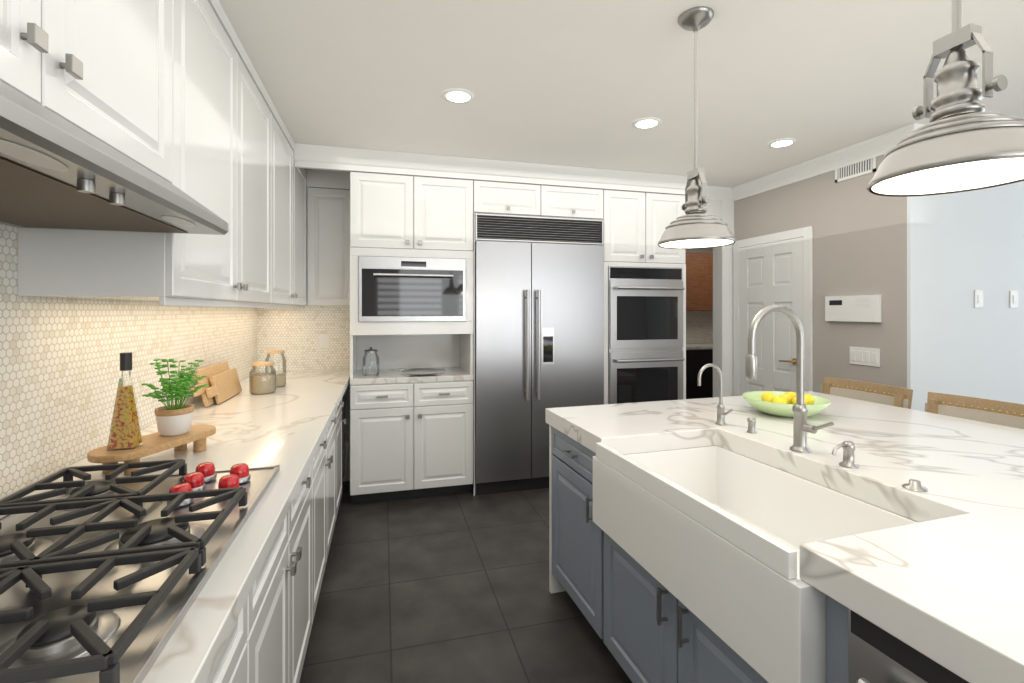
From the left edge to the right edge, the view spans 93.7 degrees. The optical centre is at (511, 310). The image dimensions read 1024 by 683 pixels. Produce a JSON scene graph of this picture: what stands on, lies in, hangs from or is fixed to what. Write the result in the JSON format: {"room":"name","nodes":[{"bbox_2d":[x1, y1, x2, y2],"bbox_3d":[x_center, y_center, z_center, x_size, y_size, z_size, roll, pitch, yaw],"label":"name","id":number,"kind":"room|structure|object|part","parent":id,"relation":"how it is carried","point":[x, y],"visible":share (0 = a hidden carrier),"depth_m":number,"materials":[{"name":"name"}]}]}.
{"room":"kitchen","nodes":[
{"label":"kitchen","id":0,"kind":"room"},
{"bbox_2d":[1,378,245,498],"bbox_3d":[-1.071,0.135,-0.101,0.200,2.530,8.360,0,0,-15],"label":"wall","id":1,"kind":"structure","parent":0,"point":[54,472],"depth_m":1.41,"materials":[{"name":"beige tile"}]},
{"bbox_2d":[0,0,349,308],"bbox_3d":[-1.034,-0.550,1.564,0.724,1.070,4.756,0,0,-15],"label":"upper cabinet","id":2,"kind":"object","parent":1,"relation":"attached to","point":[94,264],"depth_m":1.43,"materials":[{"name":"white wood"}]},
{"bbox_2d":[0,81,227,234],"bbox_3d":[-0.948,-0.284,0.833,0.511,0.158,1.096,0,0,-15],"label":"range hood","id":3,"kind":"object","parent":2,"relation":"attached to","point":[57,172],"visible":1,"depth_m":0.90,"materials":[{"name":"silver metal"}]},
{"bbox_3d":[-0.867,-0.562,1.604,0.375,1.039,4.742,0,0,-15],"label":"upper cabinet mounted door","id":4,"kind":"part","parent":2,"relation":"part of","materials":[{"name":"white wood"}]},
{"bbox_2d":[0,224,349,498],"bbox_3d":[-1.035,0.033,1.565,0.730,0.906,4.760,0,0,-15],"label":"backsplash","id":5,"kind":"structure","parent":1,"relation":"attached to","point":[60,373],"depth_m":1.66,"materials":[{"name":"tile"}]},
{"bbox_2d":[319,334,328,347],"bbox_3d":[-1.524,0.245,3.891,0.070,0.110,0.006,0,0,-15],"label":"switch plate","id":6,"kind":"object","parent":5,"relation":"attached to","point":[323,338],"depth_m":3.89,"materials":[{"name":"white plastic"}]},
{"bbox_2d":[208,0,295,163],"bbox_3d":[-1.200,-1.060,1.519,0.380,0.137,4.756,0,0,-15],"label":"crown molding","id":7,"kind":"structure","parent":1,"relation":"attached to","point":[216,5],"depth_m":2.15,"materials":[{"name":"white wood"}]},
{"bbox_2d":[0,370,349,682],"bbox_3d":[-1.038,0.506,1.563,0.716,0.040,4.756,0,0,-15],"label":"countertop","id":8,"kind":"structure","parent":0,"point":[284,427],"depth_m":1.53,"materials":[{"name":"stone"}]},
{"bbox_2d":[0,459,279,682],"bbox_3d":[-0.852,0.456,0.949,0.545,0.059,0.915,0,0,-15],"label":"cooktop","id":9,"kind":"object","parent":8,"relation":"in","point":[60,610],"depth_m":0.85,"materials":[{"name":"silver metal"}]},
{"bbox_3d":[-0.852,0.448,0.949,0.517,0.044,0.887,0,0,-15],"label":"cooktop grate","id":10,"kind":"part","parent":9,"relation":"part of","materials":[{"name":"black metal"}]},
{"bbox_3d":[-0.812,0.448,1.175,0.054,0.043,0.054,0,0,-15],"label":"cooktop knob","id":11,"kind":"part","parent":9,"relation":"part of","materials":[{"name":"red plastic"}]},
{"bbox_3d":[-0.834,0.448,1.257,0.054,0.043,0.054,0,0,-15],"label":"cooktop knob","id":12,"kind":"part","parent":9,"relation":"part of","materials":[{"name":"red plastic"}]},
{"bbox_3d":[-0.856,0.448,1.339,0.054,0.043,0.054,0,0,-15],"label":"cooktop knob","id":13,"kind":"part","parent":9,"relation":"part of","materials":[{"name":"red plastic"}]},
{"bbox_3d":[-0.730,0.448,1.238,0.054,0.043,0.054,0,0,-15],"label":"cooktop knob","id":14,"kind":"part","parent":9,"relation":"part of","materials":[{"name":"red plastic"}]},
{"bbox_3d":[-0.755,0.448,1.330,0.054,0.043,0.054,0,0,-15],"label":"cooktop knob","id":15,"kind":"part","parent":9,"relation":"part of","materials":[{"name":"red plastic"}]},
{"bbox_2d":[87,424,215,475],"bbox_3d":[-1.147,0.449,1.556,0.160,0.072,0.390,0,0,12],"label":"riser","id":16,"kind":"object","parent":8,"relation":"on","point":[157,442],"visible":0.85,"depth_m":1.49,"materials":[{"name":"brown wood"}]},
{"bbox_2d":[107,352,143,450],"bbox_3d":[-1.169,0.270,1.453,0.068,0.285,0.068,0,0,-15],"label":"bottle","id":17,"kind":"object","parent":16,"relation":"on","point":[125,433],"visible":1,"depth_m":1.44,"materials":[{"name":"glass"}]},
{"bbox_2d":[142,358,208,435],"bbox_3d":[-1.121,0.284,1.609,0.180,0.256,0.169,0,0,-15],"label":"plant","id":18,"kind":"object","parent":16,"relation":"on","point":[174,420],"visible":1,"depth_m":1.58,"materials":[{"name":"green plant"}]},
{"bbox_2d":[192,361,241,406],"bbox_3d":[-1.586,0.389,2.588,0.095,0.187,0.560,0,0,-15],"label":"cutting board","id":19,"kind":"object","parent":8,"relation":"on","point":[221,379],"visible":0.96,"depth_m":2.54,"materials":[{"name":"brown wood"}]},
{"bbox_2d":[249,362,275,394],"bbox_3d":[-1.477,0.395,2.845,0.140,0.180,0.140,0,0,-15],"label":"jar","id":20,"kind":"object","parent":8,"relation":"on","point":[262,383],"visible":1,"depth_m":2.80,"materials":[{"name":"clear glass"}]},
{"bbox_2d":[265,350,285,386],"bbox_3d":[-1.522,0.370,3.091,0.124,0.230,0.124,0,0,-15],"label":"jar","id":21,"kind":"object","parent":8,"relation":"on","point":[280,380],"visible":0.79,"depth_m":3.08,"materials":[{"name":"clear glass"}]},
{"bbox_2d":[264,370,349,480],"bbox_3d":[-0.343,0.135,4.293,3.480,2.530,0.150,0,0,-15],"label":"wall","id":22,"kind":"structure","parent":0,"point":[346,477],"depth_m":3.94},
{"bbox_2d":[295,143,686,194],"bbox_3d":[-0.018,-1.060,3.958,3.146,0.137,0.657,0,0,-15],"label":"crown molding","id":23,"kind":"structure","parent":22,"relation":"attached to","point":[311,156],"depth_m":3.64,"materials":[{"name":"white wood"}]},
{"bbox_2d":[299,481,632,682],"bbox_3d":[2.223,1.450,2.252,7.900,0.100,11.200,0,0,-15],"label":"floor","id":24,"kind":"structure","parent":0,"point":[450,588],"depth_m":2.30,"materials":[{"name":"tile"}]},
{"bbox_2d":[342,393,344,481],"bbox_3d":[-1.067,0.964,1.555,0.656,0.872,4.756,0,0,-15],"label":"base cabinet","id":25,"kind":"object","parent":24,"relation":"on","point":[343,439],"visible":0.04,"depth_m":3.74,"materials":[{"name":"white wood"}]},
{"bbox_2d":[350,176,685,503],"bbox_3d":[0.095,0.205,4.030,2.730,2.390,0.576,0,0,-15],"label":"cabinet frame","id":26,"kind":"object","parent":24,"relation":"on","point":[417,344],"visible":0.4,"depth_m":3.68,"materials":[{"name":"white wood"}]},
{"bbox_2d":[350,367,472,384],"bbox_3d":[-0.794,0.506,3.792,0.888,0.040,0.576,0,0,-15],"label":"countertop","id":27,"kind":"structure","parent":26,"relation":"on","point":[386,376],"depth_m":3.58,"materials":[{"name":"stone"}]},
{"bbox_2d":[363,347,378,375],"bbox_3d":[-1.060,0.380,3.609,0.120,0.211,0.120,0,0,-15],"label":"jar","id":28,"kind":"object","parent":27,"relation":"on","point":[370,350],"visible":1,"depth_m":3.63,"materials":[{"name":"clear glass"}]},
{"bbox_2d":[402,368,445,374],"bbox_3d":[-0.673,0.472,3.671,0.330,0.026,0.330,0,0,-15],"label":"plate","id":29,"kind":"object","parent":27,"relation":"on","point":[424,371],"visible":1,"depth_m":3.72,"materials":[{"name":"grey ceramic"}]},
{"bbox_2d":[359,256,465,321],"bbox_3d":[-0.753,-0.155,3.636,0.764,0.466,0.386,0,0,-15],"label":"microwave","id":30,"kind":"object","parent":26,"relation":"in","point":[399,289],"visible":1,"depth_m":3.49,"materials":[{"name":"silver metal"}]},
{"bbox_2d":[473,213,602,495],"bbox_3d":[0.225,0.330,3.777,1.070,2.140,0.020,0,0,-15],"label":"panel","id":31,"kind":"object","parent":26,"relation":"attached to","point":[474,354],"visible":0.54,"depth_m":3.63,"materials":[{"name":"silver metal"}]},
{"bbox_2d":[608,266,684,403],"bbox_3d":[1.082,0.282,4.138,0.684,1.291,0.467,0,0,-15],"label":"double oven","id":32,"kind":"object","parent":26,"relation":"in","point":[646,359],"visible":0.83,"depth_m":3.97,"materials":[{"name":"silver metal"}]},
{"bbox_2d":[472,213,603,494],"bbox_3d":[0.166,0.333,3.998,1.050,2.134,0.674,0,0,-15],"label":"refrigerator","id":33,"kind":"object","parent":24,"relation":"on","point":[539,315],"visible":0.9,"depth_m":3.71,"materials":[{"name":"silver metal"}]},
{"bbox_2d":[549,425,847,682],"bbox_3d":[1.306,0.980,1.037,1.506,0.840,3.314,0,0,-15],"label":"kitchen island","id":34,"kind":"object","parent":24,"relation":"on","point":[836,642],"depth_m":1.70,"materials":[{"name":"blue wood"}]},
{"bbox_2d":[545,391,1023,682],"bbox_3d":[1.471,0.493,1.087,1.844,0.130,3.333,0,0,-15],"label":"island countertop","id":35,"kind":"structure","parent":34,"relation":"on","point":[941,582],"depth_m":1.28,"materials":[{"name":"stone"}]},
{"bbox_2d":[698,364,732,424],"bbox_3d":[0.854,0.355,2.020,0.139,0.262,0.090,0,0,-15],"label":"filter faucet","id":36,"kind":"object","parent":35,"relation":"on","point":[721,413],"visible":1,"depth_m":2.04,"materials":[{"name":"silver metal"}]},
{"bbox_3d":[0.957,0.457,1.917,0.036,0.058,0.036,0,0,-15],"label":"sink knob","id":37,"kind":"part","parent":35,"relation":"part of","materials":[{"name":"silver metal"}]},
{"bbox_2d":[593,442,918,682],"bbox_3d":[0.722,0.655,1.494,0.615,0.310,0.941,0,0,-15],"label":"farmhouse sink","id":38,"kind":"object","parent":35,"relation":"in","point":[713,538],"visible":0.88,"depth_m":1.37,"materials":[{"name":"white ceramic"}]},
{"bbox_2d":[742,391,831,416],"bbox_3d":[1.292,0.448,2.272,0.370,0.075,0.370,0,0,-15],"label":"bowl","id":39,"kind":"object","parent":35,"relation":"on","point":[756,402],"visible":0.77,"depth_m":2.19,"materials":[{"name":"green ceramic"}]},
{"bbox_2d":[761,391,814,404],"bbox_3d":[1.293,0.421,2.277,0.231,0.064,0.193,0,0,-15],"label":"lemons","id":40,"kind":"object","parent":39,"relation":"in","point":[788,397],"visible":0.58,"depth_m":2.24,"materials":[{"name":"yellow food"}]},
{"bbox_2d":[746,305,833,452],"bbox_3d":[0.920,0.232,1.600,0.260,0.507,0.154,0,0,-15],"label":"faucet","id":41,"kind":"object","parent":35,"relation":"on","point":[801,427],"visible":1,"depth_m":1.65,"materials":[{"name":"silver metal"}]},
{"bbox_2d":[832,441,858,468],"bbox_3d":[1.034,0.447,1.497,0.095,0.077,0.052,0,0,-15],"label":"soap dispenser","id":42,"kind":"object","parent":35,"relation":"on","point":[849,447],"visible":1,"depth_m":1.49,"materials":[{"name":"silver metal"}]},
{"bbox_2d":[902,479,927,491],"bbox_3d":[1.103,0.474,1.313,0.056,0.022,0.056,0,0,-15],"label":"switch","id":43,"kind":"object","parent":35,"relation":"on","point":[914,485],"visible":1,"depth_m":1.30,"materials":[{"name":"silver metal"}]},
{"bbox_2d":[848,608,968,682],"bbox_3d":[0.989,0.929,0.703,0.662,0.732,0.632,0,0,-15],"label":"dishwasher","id":44,"kind":"object","parent":34,"relation":"in","point":[876,654],"visible":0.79,"depth_m":0.85,"materials":[{"name":"silver metal"}]},
{"bbox_2d":[686,348,712,398],"bbox_3d":[2.558,0.970,6.989,0.900,0.860,0.618,0,0,-15],"label":"base cabinet","id":45,"kind":"object","parent":24,"relation":"on","point":[696,358],"depth_m":6.68,"materials":[{"name":"black wood"}]},
{"bbox_2d":[686,344,712,347],"bbox_3d":[3.114,0.519,7.138,2.450,0.038,0.618,0,0,-15],"label":"countertop","id":46,"kind":"structure","parent":45,"relation":"on","point":[687,345],"depth_m":6.83,"materials":[{"name":"white stone"}]},
{"bbox_2d":[821,377,912,408],"bbox_3d":[1.849,0.910,2.751,0.546,0.981,0.525,0,0,-15],"label":"stool","id":47,"kind":"object","parent":24,"relation":"on","point":[881,394],"visible":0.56,"depth_m":2.79,"materials":[{"name":"brown wood"}]},
{"bbox_2d":[925,392,1023,428],"bbox_3d":[2.024,0.910,2.187,0.546,0.981,0.525,0,0,-15],"label":"stool","id":48,"kind":"object","parent":24,"relation":"on","point":[1003,413],"visible":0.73,"depth_m":2.30,"materials":[{"name":"brown wood"}]},
{"bbox_2d":[219,0,1023,186],"bbox_3d":[2.223,-1.180,2.252,7.900,0.100,11.200,0,0,-15],"label":"ceiling","id":49,"kind":"structure","parent":0,"point":[582,83],"depth_m":2.30,"materials":[{"name":"paint"}]},
{"bbox_2d":[442,88,473,103],"bbox_3d":[-0.283,-1.126,2.523,0.169,0.006,0.169,0,0,-21],"label":"recessed light","id":50,"kind":"object","parent":49,"relation":"in","point":[459,96],"depth_m":2.52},
{"bbox_2d":[632,117,660,128],"bbox_3d":[0.810,-1.126,2.888,0.169,0.006,0.169,0,0,-21],"label":"recessed light","id":51,"kind":"object","parent":49,"relation":"in","point":[643,123],"depth_m":2.88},
{"bbox_2d":[657,6,735,248],"bbox_3d":[0.706,-0.692,1.846,0.282,0.874,0.282,0,0,-15],"label":"pendant light","id":52,"kind":"object","parent":49,"relation":"hanging from","point":[696,226],"visible":1,"depth_m":1.82,"materials":[{"name":"silver metal"}]},
{"bbox_2d":[707,185,731,200],"bbox_3d":[1.770,-1.075,4.368,0.480,0.109,0.078,0,0,-15],"label":"crown molding","id":53,"kind":"structure","parent":49,"relation":"attached to","point":[717,193],"depth_m":4.40,"materials":[{"name":"white wood"}]},
{"bbox_2d":[768,138,795,147],"bbox_3d":[1.816,-1.126,3.230,0.169,0.006,0.169,0,0,36],"label":"recessed light","id":54,"kind":"object","parent":49,"relation":"in","point":[782,142],"depth_m":3.23,"materials":[{"name":"white"}]},
{"bbox_2d":[732,129,898,200],"bbox_3d":[2.232,-1.075,3.730,0.078,0.109,1.550,0,0,-15],"label":"crown molding","id":55,"kind":"structure","parent":49,"relation":"attached to","point":[879,145],"depth_m":3.54,"materials":[{"name":"white wood"}]},
{"bbox_2d":[899,123,925,140],"bbox_3d":[4.049,-1.075,3.361,3.398,0.109,0.078,0,0,-15],"label":"crown molding","id":56,"kind":"structure","parent":49,"relation":"attached to","point":[904,131],"depth_m":2.93,"materials":[{"name":"white wood"}]},
{"bbox_2d":[867,0,1023,196],"bbox_3d":[0.867,-0.692,0.936,0.282,0.874,0.282,0,0,-15],"label":"pendant light","id":57,"kind":"object","parent":49,"relation":"hanging from","point":[962,141],"visible":1,"depth_m":0.91,"materials":[{"name":"silver metal"}]},
{"bbox_2d":[685,248,712,252],"bbox_3d":[2.265,0.135,7.310,4.800,2.530,0.150,0,0,-15],"label":"wall","id":58,"kind":"structure","parent":0,"point":[705,250],"depth_m":7.40,"materials":[{"name":"beige paint"}]},
{"bbox_2d":[685,252,708,311],"bbox_3d":[2.603,-0.425,7.150,0.490,0.850,0.330,0,0,-15],"label":"upper cabinet","id":59,"kind":"object","parent":58,"relation":"attached to","point":[699,311],"depth_m":7.01,"materials":[{"name":"brown wood"}]},
{"bbox_2d":[709,253,712,311],"bbox_3d":[3.076,-0.425,7.277,0.490,0.850,0.330,0,0,-15],"label":"upper cabinet","id":60,"kind":"object","parent":58,"relation":"attached to","point":[710,254],"depth_m":7.07,"materials":[{"name":"brown wood"}]},
{"bbox_2d":[685,200,733,397],"bbox_3d":[1.796,0.135,4.471,0.777,2.530,0.132,0,0,-15],"label":"wall","id":61,"kind":"structure","parent":0,"point":[723,210],"depth_m":4.46,"materials":[{"name":"beige paint"}]},
{"bbox_2d":[734,155,906,392],"bbox_3d":[2.326,0.135,3.759,0.120,2.530,1.542,0,0,-15],"label":"wall","id":62,"kind":"structure","parent":0,"point":[859,238],"depth_m":3.38,"materials":[{"name":"beige paint"}]},
{"bbox_2d":[739,237,802,395],"bbox_3d":[2.142,0.408,4.049,0.074,1.963,0.697,0,0,-15],"label":"door","id":63,"kind":"structure","parent":62,"relation":"in","point":[771,273],"depth_m":4.02,"materials":[{"name":"white wood"}]},
{"bbox_2d":[733,226,812,395],"bbox_3d":[2.173,0.378,4.057,0.018,2.045,0.841,0,0,-15],"label":"door frame","id":64,"kind":"structure","parent":62,"relation":"attached to","point":[806,233],"depth_m":3.71,"materials":[{"name":"white wood"}]},
{"bbox_2d":[825,295,881,321],"bbox_3d":[2.360,-0.015,3.334,0.032,0.180,0.390,0,0,-15],"label":"intercom","id":65,"kind":"object","parent":62,"relation":"attached to","point":[861,308],"visible":1,"depth_m":3.30,"materials":[{"name":"white plastic"}]},
{"bbox_2d":[835,157,875,182],"bbox_3d":[2.374,-0.985,3.325,0.008,0.120,0.295,0,0,-15],"label":"air vent","id":66,"kind":"object","parent":62,"relation":"in","point":[868,166],"visible":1,"depth_m":3.31,"materials":[{"name":"white plastic"}]},
{"bbox_2d":[850,347,879,366],"bbox_3d":[2.393,0.310,3.252,0.010,0.119,0.203,0,0,-15],"label":"switch plate","id":67,"kind":"object","parent":62,"relation":"attached to","point":[865,356],"depth_m":3.25,"materials":[{"name":"white plastic"}]},
{"bbox_2d":[907,181,1023,411],"bbox_3d":[4.074,0.135,3.419,3.320,2.530,0.020,0,0,-15],"label":"wall","id":68,"kind":"structure","parent":0,"point":[962,247],"depth_m":3.10,"materials":[{"name":"white paint"}]},
{"bbox_2d":[974,290,982,307],"bbox_3d":[3.041,-0.078,3.124,0.072,0.115,0.010,0,0,-15],"label":"switch plate","id":69,"kind":"object","parent":68,"relation":"attached to","point":[978,294],"depth_m":3.12,"materials":[{"name":"white plastic"}]},
{"bbox_2d":[1010,291,1017,307],"bbox_3d":[3.360,-0.078,3.210,0.072,0.115,0.010,0,0,-15],"label":"switch plate","id":70,"kind":"object","parent":68,"relation":"attached to","point":[1013,294],"depth_m":3.21,"materials":[{"name":"white plastic"}]}
]}

